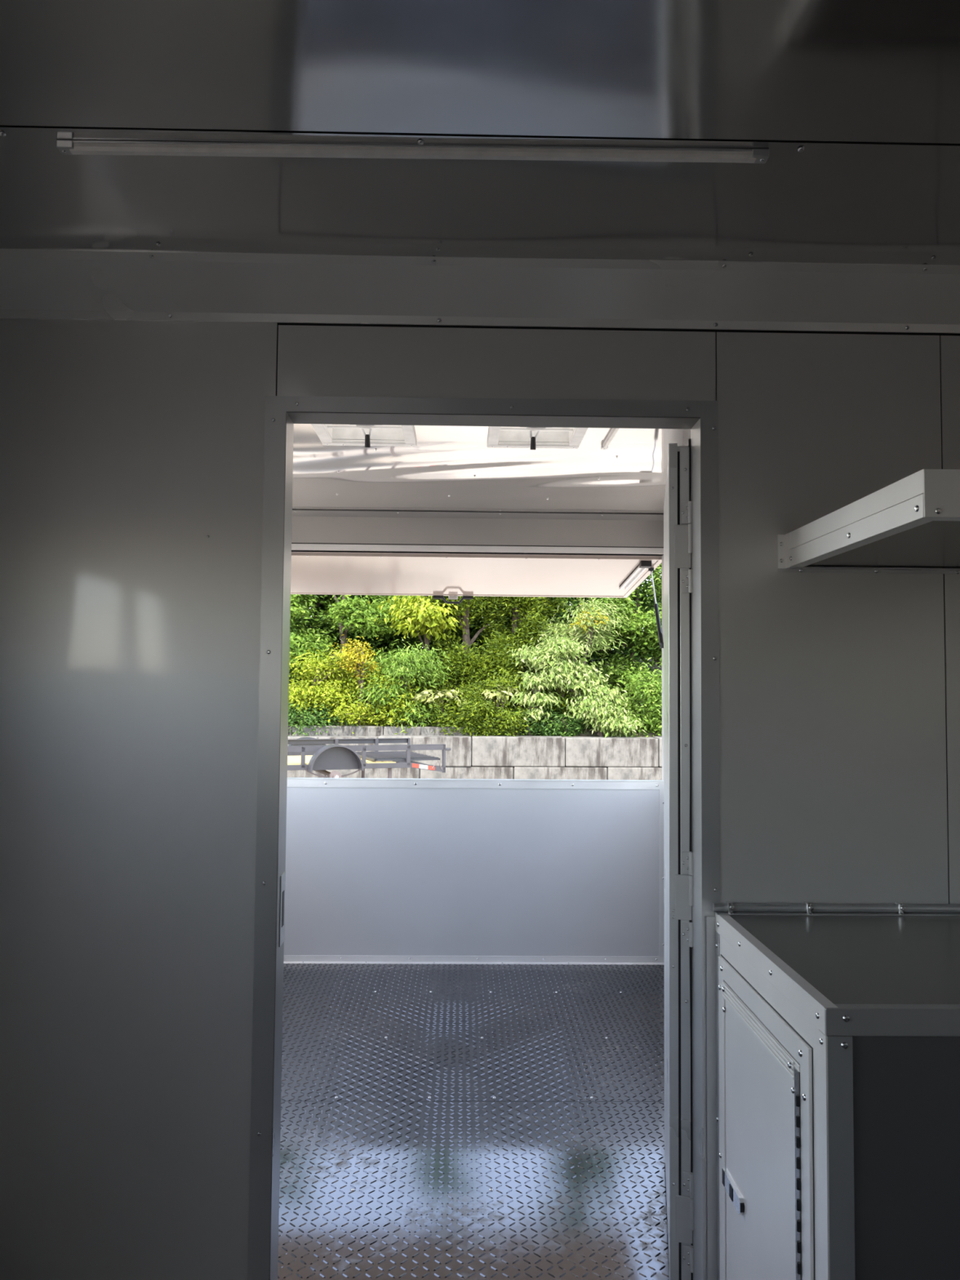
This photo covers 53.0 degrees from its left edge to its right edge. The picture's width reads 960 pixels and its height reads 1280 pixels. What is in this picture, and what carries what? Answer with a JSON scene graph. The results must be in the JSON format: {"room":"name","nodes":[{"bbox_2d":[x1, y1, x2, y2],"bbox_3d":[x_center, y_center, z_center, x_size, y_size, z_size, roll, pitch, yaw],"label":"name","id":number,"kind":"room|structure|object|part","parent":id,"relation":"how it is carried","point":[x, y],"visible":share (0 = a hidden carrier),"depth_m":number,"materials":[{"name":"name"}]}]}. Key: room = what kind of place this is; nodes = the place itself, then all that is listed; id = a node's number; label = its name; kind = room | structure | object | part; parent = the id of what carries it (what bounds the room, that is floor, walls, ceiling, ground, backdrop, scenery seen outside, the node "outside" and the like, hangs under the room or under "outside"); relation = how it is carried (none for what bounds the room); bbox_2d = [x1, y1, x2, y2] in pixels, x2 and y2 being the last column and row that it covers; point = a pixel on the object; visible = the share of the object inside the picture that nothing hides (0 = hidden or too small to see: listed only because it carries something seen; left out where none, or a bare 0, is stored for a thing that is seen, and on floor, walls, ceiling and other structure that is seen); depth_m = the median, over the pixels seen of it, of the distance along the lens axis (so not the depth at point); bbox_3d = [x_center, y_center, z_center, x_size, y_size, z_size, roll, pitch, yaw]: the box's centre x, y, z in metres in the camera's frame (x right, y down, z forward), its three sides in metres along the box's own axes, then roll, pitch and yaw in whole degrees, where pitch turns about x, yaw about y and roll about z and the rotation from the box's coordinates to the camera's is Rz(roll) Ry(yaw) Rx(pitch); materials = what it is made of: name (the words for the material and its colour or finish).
{"room":"trailer interior","nodes":[
{"label":"trailer interior","id":0,"kind":"room"},
{"bbox_2d":[277,963,669,1279],"bbox_3d":[-0.048,1.521,0.418,2.570,0.104,9.510,1,-3,-1],"label":"floor","id":1,"kind":"structure","parent":0,"point":[439,1122],"depth_m":3.21,"materials":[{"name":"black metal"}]},
{"bbox_2d":[706,901,959,1279],"bbox_3d":[0.834,1.064,1.827,0.640,0.976,0.669,1,-3,-1],"label":"base cabinet","id":2,"kind":"object","parent":1,"relation":"on","point":[833,1030],"visible":1,"depth_m":1.63,"materials":[{"name":"metal"}]},
{"bbox_3d":[0.522,1.138,1.986,0.008,0.032,0.129,1,-3,-1],"label":"latch plate","id":3,"kind":"part","parent":2,"relation":"part of","materials":[{"name":"metal"}]},
{"bbox_3d":[0.533,1.067,1.835,0.007,0.678,0.466,1,-3,-1],"label":"cabinet door","id":4,"kind":"part","parent":2,"relation":"part of","materials":[{"name":"grey metal"}]},
{"bbox_3d":[0.538,1.093,1.825,0.004,0.912,0.653,1,-3,-1],"label":"panel","id":5,"kind":"part","parent":2,"relation":"part of","materials":[{"name":"grey metal"}]},
{"bbox_2d":[728,915,959,1004],"bbox_3d":[0.849,0.621,1.854,0.616,0.038,0.659,1,-3,-1],"label":"countertop","id":6,"kind":"structure","parent":2,"relation":"on","point":[847,959],"depth_m":1.84,"materials":[{"name":"metal"}]},
{"bbox_2d":[284,550,663,956],"bbox_3d":[-0.128,0.514,5.192,2.450,2.400,0.061,1,-3,-1],"label":"wall","id":7,"kind":"structure","parent":0,"point":[370,871],"depth_m":5.13,"materials":[{"name":"grey metal"}]},
{"bbox_3d":[-0.133,1.231,5.126,2.450,0.960,0.003,1,-3,-1],"label":"panel","id":8,"kind":"part","parent":7,"relation":"part of","materials":[{"name":"grey metal"}]},
{"bbox_2d":[283,955,664,964],"bbox_3d":[-0.137,1.692,5.087,2.450,0.036,0.030,1,-3,-1],"label":"baseboard","id":9,"kind":"structure","parent":7,"relation":"attached to","point":[295,959],"depth_m":5.09,"materials":[{"name":"metal"}]},
{"bbox_2d":[287,777,663,789],"bbox_3d":[-0.130,0.772,5.177,2.450,0.044,0.073,1,-3,-1],"label":"trim","id":10,"kind":"structure","parent":7,"relation":"attached to","point":[291,782],"depth_m":5.15,"materials":[{"name":"metal"}]},
{"bbox_2d":[290,551,663,648],"bbox_3d":[-0.164,-0.197,5.849,2.337,0.523,1.268,1,-3,-1],"label":"awning","id":11,"kind":"object","parent":7,"relation":"attached to","point":[437,575],"visible":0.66,"depth_m":5.77,"materials":[{"name":"metal"}]},
{"bbox_3d":[-0.181,-0.270,6.467,0.270,0.055,0.023,1,-3,-1],"label":"handle","id":12,"kind":"part","parent":11,"relation":"part of","materials":[{"name":"black metal"}]},
{"bbox_3d":[-0.163,-0.392,5.881,2.297,0.120,1.193,1,-3,-1],"label":"flap panel","id":13,"kind":"part","parent":11,"relation":"part of","materials":[{"name":"white metal"}]},
{"bbox_3d":[-0.163,-0.392,5.881,2.337,0.130,1.214,1,-3,-1],"label":"flap frame","id":14,"kind":"part","parent":11,"relation":"part of","materials":[{"name":"white metal"}]},
{"bbox_3d":[0.916,-0.379,5.742,0.044,0.082,0.779,1,-3,-1],"label":"strut rail","id":15,"kind":"part","parent":11,"relation":"part of","materials":[{"name":"white metal"}]},
{"bbox_2d":[291,509,663,547],"bbox_3d":[-0.117,-0.601,5.184,2.450,0.176,0.070,1,-3,-1],"label":"trim","id":16,"kind":"structure","parent":7,"relation":"attached to","point":[326,526],"depth_m":5.20,"materials":[{"name":"grey metal"}]},
{"bbox_2d":[291,543,663,555],"bbox_3d":[-0.154,-0.492,5.242,2.370,0.034,0.070,1,-3,-1],"label":"trim","id":17,"kind":"structure","parent":7,"relation":"attached to","point":[375,548],"depth_m":5.21,"materials":[{"name":"white metal"}]},
{"bbox_2d":[659,789,664,956],"bbox_3d":[0.979,1.262,5.142,0.040,0.920,0.008,1,-3,-1],"label":"trim","id":18,"kind":"structure","parent":7,"relation":"attached to","point":[661,791],"depth_m":5.14,"materials":[{"name":"metal"}]},
{"bbox_2d":[662,555,663,780],"bbox_3d":[1.018,0.149,5.229,0.045,1.228,0.076,1,-3,-1],"label":"trim","id":19,"kind":"structure","parent":7,"relation":"attached to","point":[663,555],"depth_m":5.24,"materials":[{"name":"metal"}]},
{"bbox_2d":[0,318,959,1279],"bbox_3d":[-0.070,0.363,2.227,2.450,2.400,0.092,1,-3,-1],"label":"wall","id":20,"kind":"structure","parent":0,"point":[131,452],"depth_m":2.20,"materials":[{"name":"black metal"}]},
{"bbox_3d":[-0.887,0.403,2.166,0.815,2.300,0.004,1,-3,-1],"label":"panel","id":21,"kind":"part","parent":20,"relation":"part of","materials":[{"name":"grey metal"}]},
{"bbox_2d":[247,395,293,1279],"bbox_3d":[-0.479,0.498,2.212,0.052,2.121,0.098,1,-3,-1],"label":"trim","id":22,"kind":"structure","parent":20,"relation":"attached to","point":[274,654],"depth_m":2.18,"materials":[{"name":"metal"}]},
{"bbox_3d":[-0.456,0.620,2.221,0.002,0.160,0.055,1,-3,-1],"label":"strike plate","id":23,"kind":"part","parent":22,"relation":"part of","materials":[{"name":"metal"}]},
{"bbox_2d":[0,248,959,333],"bbox_3d":[-0.058,-0.788,2.178,2.450,0.107,0.128,1,-3,-1],"label":"ceiling beam","id":24,"kind":"structure","parent":20,"relation":"attached to","point":[35,283],"depth_m":2.19,"materials":[{"name":"metal"}]},
{"bbox_2d":[266,395,717,429],"bbox_3d":[0.029,-0.539,2.275,1.050,0.042,0.097,1,-3,-1],"label":"trim","id":25,"kind":"structure","parent":20,"relation":"attached to","point":[384,411],"depth_m":2.23,"materials":[{"name":"metal"}]},
{"bbox_3d":[0.041,-0.631,2.237,1.018,0.188,0.002,1,-3,-1],"label":"panel","id":26,"kind":"part","parent":20,"relation":"part of","materials":[{"name":"grey metal"}]},
{"bbox_2d":[663,438,693,1279],"bbox_3d":[0.542,0.546,2.672,0.057,2.030,0.816,0,-3,9],"label":"door","id":27,"kind":"structure","parent":20,"relation":"in","point":[677,504],"depth_m":2.29,"materials":[{"name":"metal"}]},
{"bbox_3d":[0.488,-0.226,2.319,0.038,0.105,0.004,0,-3,10],"label":"hinge plate","id":28,"kind":"part","parent":27,"relation":"part of","materials":[{"name":"grey metal"}]},
{"bbox_3d":[0.481,0.608,2.276,0.038,0.105,0.004,0,-3,10],"label":"hinge plate","id":29,"kind":"part","parent":27,"relation":"part of","materials":[{"name":"grey metal"}]},
{"bbox_3d":[0.475,1.347,2.239,0.038,0.105,0.004,0,-3,10],"label":"hinge plate","id":30,"kind":"part","parent":27,"relation":"part of","materials":[{"name":"grey metal"}]},
{"bbox_2d":[690,400,719,1279],"bbox_3d":[0.523,0.506,2.231,0.042,2.125,0.098,1,-3,-1],"label":"trim","id":31,"kind":"structure","parent":20,"relation":"attached to","point":[704,556],"depth_m":2.21,"materials":[{"name":"metal"}]},
{"bbox_3d":[0.806,0.425,2.198,0.526,2.288,0.003,1,-3,-1],"label":"panel","id":32,"kind":"part","parent":20,"relation":"part of","materials":[{"name":"grey metal"}]},
{"bbox_3d":[1.113,0.428,2.204,0.082,2.288,0.002,1,-3,-1],"label":"panel","id":33,"kind":"part","parent":20,"relation":"part of","materials":[{"name":"grey metal"}]},
{"bbox_2d":[0,0,959,513],"bbox_3d":[-0.026,-0.951,0.543,2.570,0.066,9.510,1,-3,-1],"label":"ceiling","id":34,"kind":"structure","parent":0,"point":[855,104],"depth_m":1.66,"materials":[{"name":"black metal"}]},
{"bbox_3d":[-0.942,-0.780,3.534,0.735,0.002,0.305,1,-3,-1],"label":"panel","id":35,"kind":"part","parent":34,"relation":"part of","materials":[{"name":"white metal"}]},
{"bbox_2d":[311,423,417,447],"bbox_3d":[-0.422,-0.818,3.546,0.363,0.162,0.365,1,-3,-1],"label":"ceiling vent","id":36,"kind":"object","parent":34,"relation":"in","point":[366,435],"visible":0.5,"depth_m":3.68,"materials":[{"name":"white plastic"}]},
{"bbox_3d":[-0.428,-0.757,3.663,0.021,0.051,0.030,1,-3,-1],"label":"crank knob","id":37,"kind":"part","parent":36,"relation":"part of","materials":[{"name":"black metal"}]},
{"bbox_2d":[56,139,768,163],"bbox_3d":[-0.116,-0.857,1.691,1.245,0.017,0.024,1,-3,0],"label":"light bar","id":38,"kind":"object","parent":34,"relation":"attached to","point":[64,147],"visible":1,"depth_m":1.68,"materials":[{"name":"metal"}]},
{"bbox_3d":[-0.105,-0.772,3.550,0.332,0.002,0.305,1,-3,-1],"label":"panel","id":39,"kind":"part","parent":34,"relation":"part of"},
{"bbox_3d":[-0.053,-0.852,1.950,2.450,0.004,0.590,1,-3,-1],"label":"panel","id":40,"kind":"part","parent":34,"relation":"part of","materials":[{"name":"grey metal"}]},
{"bbox_3d":[0.008,-1.015,-1.248,2.450,0.004,5.804,1,-3,-1],"label":"panel","id":41,"kind":"part","parent":34,"relation":"part of","materials":[{"name":"grey metal"}]},
{"bbox_3d":[-0.102,-0.725,4.463,2.450,0.004,1.523,1,-3,-1],"label":"panel","id":42,"kind":"part","parent":34,"relation":"part of","materials":[{"name":"white metal"}]},
{"bbox_2d":[487,426,587,449],"bbox_3d":[0.209,-0.812,3.558,0.355,0.162,0.365,1,-3,-1],"label":"ceiling vent","id":43,"kind":"object","parent":34,"relation":"in","point":[498,436],"visible":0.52,"depth_m":3.69,"materials":[{"name":"white plastic"}]},
{"bbox_3d":[0.203,-0.751,3.674,0.021,0.051,0.030,1,-3,-1],"label":"crank knob","id":44,"kind":"part","parent":43,"relation":"part of","materials":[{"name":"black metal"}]},
{"bbox_2d":[600,427,618,449],"bbox_3d":[0.498,-0.776,3.174,0.024,0.017,1.140,1,-3,-2],"label":"light bar","id":45,"kind":"object","parent":34,"relation":"attached to","point":[613,431],"visible":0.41,"depth_m":3.58,"materials":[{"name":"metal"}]},
{"bbox_3d":[0.748,-0.764,3.566,0.785,0.002,0.305,1,-3,-1],"label":"panel","id":46,"kind":"part","parent":34,"relation":"part of","materials":[{"name":"white metal"}]},
{"bbox_3d":[1.218,0.286,0.501,0.060,2.400,9.503,1,-3,-1],"label":"wall","id":47,"kind":"structure","parent":0,"visible":0},
{"bbox_2d":[777,469,959,573],"bbox_3d":[0.930,-0.215,1.894,0.470,0.088,0.673,1,-3,-1],"label":"wall shelf","id":48,"kind":"object","parent":47,"relation":"attached to","point":[911,524],"visible":1,"depth_m":1.86,"materials":[{"name":"metal"}]},
{"label":"outside","id":49,"kind":"structure","parent":0,"visible":0},
{"bbox_2d":[292,652,662,745],"bbox_3d":[-0.646,1.463,33.643,56.000,2.891,26.000,1,-3,-1],"label":"hill","id":50,"kind":"structure","parent":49,"point":[651,735],"depth_m":21.25,"materials":[{"name":"plant"}]},
{"bbox_2d":[288,594,328,706],"bbox_3d":[-5.884,-0.737,22.459,4.699,4.956,3.981,3,-4,-39],"label":"tree","id":51,"kind":"object","parent":50,"relation":"on","point":[298,600],"visible":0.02,"depth_m":22.45,"materials":[{"name":"green plant"}]},
{"bbox_2d":[289,595,337,631],"bbox_3d":[-5.016,-4.349,26.371,6.104,10.504,6.031,-1,-3,21],"label":"tree","id":52,"kind":"object","parent":50,"relation":"on","point":[322,606],"visible":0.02,"depth_m":25.56,"materials":[{"name":"green plant"}]},
{"bbox_2d":[288,697,355,736],"bbox_3d":[-3.885,1.681,20.737,2.219,1.253,2.181,-2,-4,43],"label":"shrub","id":53,"kind":"object","parent":50,"relation":"on","point":[304,719],"visible":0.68,"depth_m":20.55,"materials":[{"name":"green plant"}]},
{"bbox_2d":[288,641,377,715],"bbox_3d":[-3.531,1.036,21.195,2.602,1.967,2.758,-2,-4,37],"label":"shrub","id":54,"kind":"object","parent":50,"relation":"on","point":[323,678],"visible":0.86,"depth_m":20.93,"materials":[{"name":"green plant"}]},
{"bbox_2d":[289,594,399,658],"bbox_3d":[-4.661,-0.695,24.876,6.788,4.636,5.485,0,-3,10],"label":"tree","id":55,"kind":"object","parent":50,"relation":"on","point":[327,597],"visible":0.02,"depth_m":23.88,"materials":[{"name":"green plant"}]},
{"bbox_2d":[327,634,387,725],"bbox_3d":[-2.640,1.012,20.896,1.279,2.281,1.307,3,-4,-36],"label":"tree","id":56,"kind":"object","parent":50,"relation":"on","point":[350,654],"visible":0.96,"depth_m":20.90,"materials":[{"name":"plant"}]},
{"bbox_2d":[292,594,422,667],"bbox_3d":[-3.007,-1.876,26.060,6.493,5.909,5.432,1,-3,-5],"label":"tree","id":57,"kind":"object","parent":50,"relation":"on","point":[338,639],"visible":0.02,"depth_m":24.76,"materials":[{"name":"green plant"}]},
{"bbox_2d":[288,594,441,711],"bbox_3d":[-3.090,-0.586,22.593,4.412,4.771,3.700,2,-3,-23],"label":"tree","id":58,"kind":"object","parent":50,"relation":"on","point":[345,612],"visible":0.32,"depth_m":21.80,"materials":[{"name":"green plant"}]},
{"bbox_2d":[320,658,432,734],"bbox_3d":[-2.194,1.334,21.082,2.641,1.873,2.180,1,-3,-1],"label":"shrub","id":59,"kind":"object","parent":50,"relation":"on","point":[366,713],"visible":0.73,"depth_m":20.70,"materials":[{"name":"green plant"}]},
{"bbox_2d":[346,636,463,733],"bbox_3d":[-1.644,1.036,20.970,2.411,2.174,2.201,-1,-3,20],"label":"shrub","id":60,"kind":"object","parent":50,"relation":"on","point":[403,664],"visible":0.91,"depth_m":20.62,"materials":[{"name":"green plant"}]},
{"bbox_2d":[320,595,497,662],"bbox_3d":[-1.668,-1.089,24.599,5.086,4.737,5.385,1,-3,-1],"label":"tree","id":61,"kind":"object","parent":50,"relation":"on","point":[374,642],"visible":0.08,"depth_m":23.49,"materials":[{"name":"green plant"}]},
{"bbox_2d":[367,595,466,686],"bbox_3d":[-1.401,0.157,21.678,2.107,2.843,2.118,2,-3,-22],"label":"tree","id":62,"kind":"object","parent":50,"relation":"on","point":[424,617],"visible":0.97,"depth_m":21.41,"materials":[{"name":"green plant"}]},
{"bbox_2d":[411,688,466,726],"bbox_3d":[-0.906,1.650,20.694,1.210,1.223,0.800,2,-3,-21],"label":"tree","id":63,"kind":"object","parent":50,"relation":"on","point":[421,695],"visible":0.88,"depth_m":20.61,"materials":[{"name":"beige plant"}]},
{"bbox_2d":[383,595,534,732],"bbox_3d":[-0.194,-0.955,21.964,3.671,7.087,3.044,3,-4,-41],"label":"shrub","id":64,"kind":"object","parent":50,"relation":"on","point":[465,664],"visible":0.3,"depth_m":21.29,"materials":[{"name":"green plant"}]},
{"bbox_2d":[420,665,551,746],"bbox_3d":[0.119,1.405,20.745,2.954,1.967,2.110,1,-3,-16],"label":"bush","id":65,"kind":"object","parent":50,"relation":"on","point":[503,728],"visible":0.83,"depth_m":20.51,"materials":[{"name":"green plant"}]},
{"bbox_2d":[377,595,595,679],"bbox_3d":[0.248,-0.668,23.936,5.938,4.436,5.057,1,-3,-17],"label":"tree","id":66,"kind":"object","parent":50,"relation":"on","point":[472,632],"visible":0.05,"depth_m":23.21,"materials":[{"name":"green plant"}]},
{"bbox_2d":[480,684,519,723],"bbox_3d":[0.408,1.606,20.643,0.751,1.314,0.664,2,-3,-28],"label":"shrub","id":67,"kind":"object","parent":50,"relation":"on","point":[499,694],"visible":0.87,"depth_m":20.61,"materials":[{"name":"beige plant"}]},
{"bbox_2d":[448,595,578,724],"bbox_3d":[0.930,-0.992,22.127,3.310,6.377,2.882,1,-3,-12],"label":"bush","id":68,"kind":"object","parent":50,"relation":"on","point":[515,631],"visible":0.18,"depth_m":21.69,"materials":[{"name":"green plant"}]},
{"bbox_2d":[504,673,565,735],"bbox_3d":[1.147,1.497,20.741,1.406,1.554,1.033,1,-3,-1],"label":"shrub","id":69,"kind":"object","parent":50,"relation":"on","point":[537,698],"visible":0.94,"depth_m":20.60,"materials":[{"name":"green plant"}]},
{"bbox_2d":[515,702,596,737],"bbox_3d":[1.629,1.780,20.933,2.402,1.112,1.508,1,-3,-1],"label":"shrub","id":70,"kind":"object","parent":50,"relation":"on","point":[554,729],"visible":0.66,"depth_m":20.78,"materials":[{"name":"green plant"}]},
{"bbox_2d":[506,636,635,717],"bbox_3d":[1.984,0.986,21.121,3.023,2.175,1.967,1,-3,-1],"label":"shrub","id":71,"kind":"object","parent":50,"relation":"on","point":[579,677],"visible":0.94,"depth_m":20.87,"materials":[{"name":"green plant"}]},
{"bbox_2d":[481,566,662,673],"bbox_3d":[2.462,-0.785,24.714,5.430,4.143,4.710,0,-3,5],"label":"tree","id":72,"kind":"object","parent":50,"relation":"on","point":[612,651],"visible":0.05,"depth_m":23.53,"materials":[{"name":"green plant"}]},
{"bbox_2d":[520,597,632,695],"bbox_3d":[2.156,0.335,21.971,2.589,2.836,2.290,1,-3,-1],"label":"shrub","id":73,"kind":"object","parent":50,"relation":"on","point":[573,633],"visible":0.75,"depth_m":21.75,"materials":[{"name":"green plant"}]},
{"bbox_2d":[568,604,608,665],"bbox_3d":[2.441,0.528,21.494,0.916,2.711,0.993,-2,-4,44],"label":"tree","id":74,"kind":"object","parent":50,"relation":"on","point":[579,623],"visible":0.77,"depth_m":21.50,"materials":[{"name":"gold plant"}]},
{"bbox_2d":[555,691,652,737],"bbox_3d":[2.613,1.722,20.756,2.060,1.243,1.391,1,-3,-1],"label":"shrub","id":75,"kind":"object","parent":50,"relation":"on","point":[590,710],"visible":0.98,"depth_m":20.50,"materials":[{"name":"green plant"}]},
{"bbox_2d":[562,562,662,696],"bbox_3d":[3.690,-0.682,23.388,4.195,4.548,3.461,0,-3,5],"label":"bush","id":76,"kind":"object","parent":50,"relation":"on","point":[643,625],"visible":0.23,"depth_m":22.78,"materials":[{"name":"green plant"}]},
{"bbox_2d":[573,662,662,737],"bbox_3d":[3.722,1.337,21.208,2.660,1.914,2.572,-2,-4,39],"label":"shrub","id":77,"kind":"object","parent":50,"relation":"on","point":[650,698],"visible":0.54,"depth_m":20.88,"materials":[{"name":"green plant"}]},
{"bbox_2d":[639,568,662,662],"bbox_3d":[4.833,-2.041,26.610,6.303,6.027,6.293,1,-3,-14],"label":"tree","id":78,"kind":"object","parent":50,"relation":"on","point":[659,599],"visible":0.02,"depth_m":24.86,"materials":[{"name":"green plant"}]},
{"bbox_2d":[641,563,662,676],"bbox_3d":[6.321,-0.791,22.853,5.190,5.375,4.123,1,-3,-5],"label":"maple tree","id":79,"kind":"object","parent":50,"relation":"on","point":[654,576],"visible":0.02,"depth_m":22.20,"materials":[{"name":"green plant"}]},
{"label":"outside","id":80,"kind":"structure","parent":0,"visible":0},
{"bbox_3d":[-0.211,2.674,9.875,140.000,0.200,160.000,1,-3,-1],"label":"ground","id":81,"kind":"structure","parent":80,"visible":0},
{"bbox_2d":[287,737,450,777],"bbox_3d":[-3.481,2.185,14.879,5.760,1.230,2.420,2,-3,-21],"label":"trailer","id":82,"kind":"object","parent":81,"relation":"on","point":[309,754],"visible":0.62,"depth_m":14.74,"materials":[{"name":"grey paint"}]},
{"bbox_3d":[-2.615,1.733,14.221,0.056,0.310,0.050,2,-3,-21],"label":"post","id":83,"kind":"part","parent":82,"relation":"part of","materials":[{"name":"grey metal"}]},
{"bbox_3d":[-3.302,1.694,15.980,4.460,0.085,0.060,2,-3,-21],"label":"rail","id":84,"kind":"part","parent":82,"relation":"part of","materials":[{"name":"grey metal"}]},
{"bbox_3d":[-2.889,1.873,14.114,3.900,0.075,0.060,2,-3,-21],"label":"rail","id":85,"kind":"part","parent":82,"relation":"part of","materials":[{"name":"grey metal"}]},
{"bbox_3d":[-1.983,2.449,16.314,0.200,0.875,0.192,1,-3,-1],"label":"support leg","id":86,"kind":"part","parent":82,"relation":"part of","materials":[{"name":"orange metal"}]},
{"bbox_3d":[-1.757,1.757,14.551,0.056,0.310,0.050,2,-3,-21],"label":"post","id":87,"kind":"part","parent":82,"relation":"part of","materials":[{"name":"grey metal"}]},
{"bbox_3d":[-2.625,1.611,14.228,4.460,0.085,0.060,2,-3,-21],"label":"rail","id":88,"kind":"part","parent":82,"relation":"part of","materials":[{"name":"grey metal"}]},
{"bbox_3d":[-1.780,1.859,16.555,0.056,0.310,0.050,2,-3,-21],"label":"post","id":89,"kind":"part","parent":82,"relation":"part of","materials":[{"name":"grey metal"}]},
{"bbox_3d":[-1.389,2.375,14.776,0.200,0.875,0.192,1,-3,-1],"label":"support leg","id":90,"kind":"part","parent":82,"relation":"part of","materials":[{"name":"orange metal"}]},
{"bbox_3d":[-1.429,1.888,15.680,1.050,0.030,1.750,2,-3,-21],"label":"ramp frame","id":91,"kind":"part","parent":82,"relation":"part of","materials":[{"name":"grey paint"}]},
{"bbox_3d":[-1.104,1.776,14.803,0.056,0.310,0.050,2,-3,-21],"label":"post","id":92,"kind":"part","parent":82,"relation":"part of","materials":[{"name":"grey metal"}]},
{"bbox_3d":[-1.240,1.929,16.760,0.040,0.440,0.050,2,-3,-21],"label":"post","id":93,"kind":"part","parent":82,"relation":"part of","materials":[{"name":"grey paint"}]},
{"bbox_3d":[-0.807,1.974,14.908,0.560,0.160,0.050,2,-3,-21],"label":"tail rail","id":94,"kind":"part","parent":82,"relation":"part of","materials":[{"name":"metal"}]},
{"bbox_3d":[-0.563,1.846,15.008,0.040,0.440,0.050,2,-3,-21],"label":"post","id":95,"kind":"part","parent":82,"relation":"part of","materials":[{"name":"grey metal"}]},
{"bbox_2d":[287,724,662,780],"bbox_3d":[0.252,2.570,20.521,31.981,1.411,1.268,1,-3,-1],"label":"wall","id":96,"kind":"structure","parent":81,"relation":"on","point":[493,757],"depth_m":19.94,"materials":[{"name":"concrete"}]}
]}

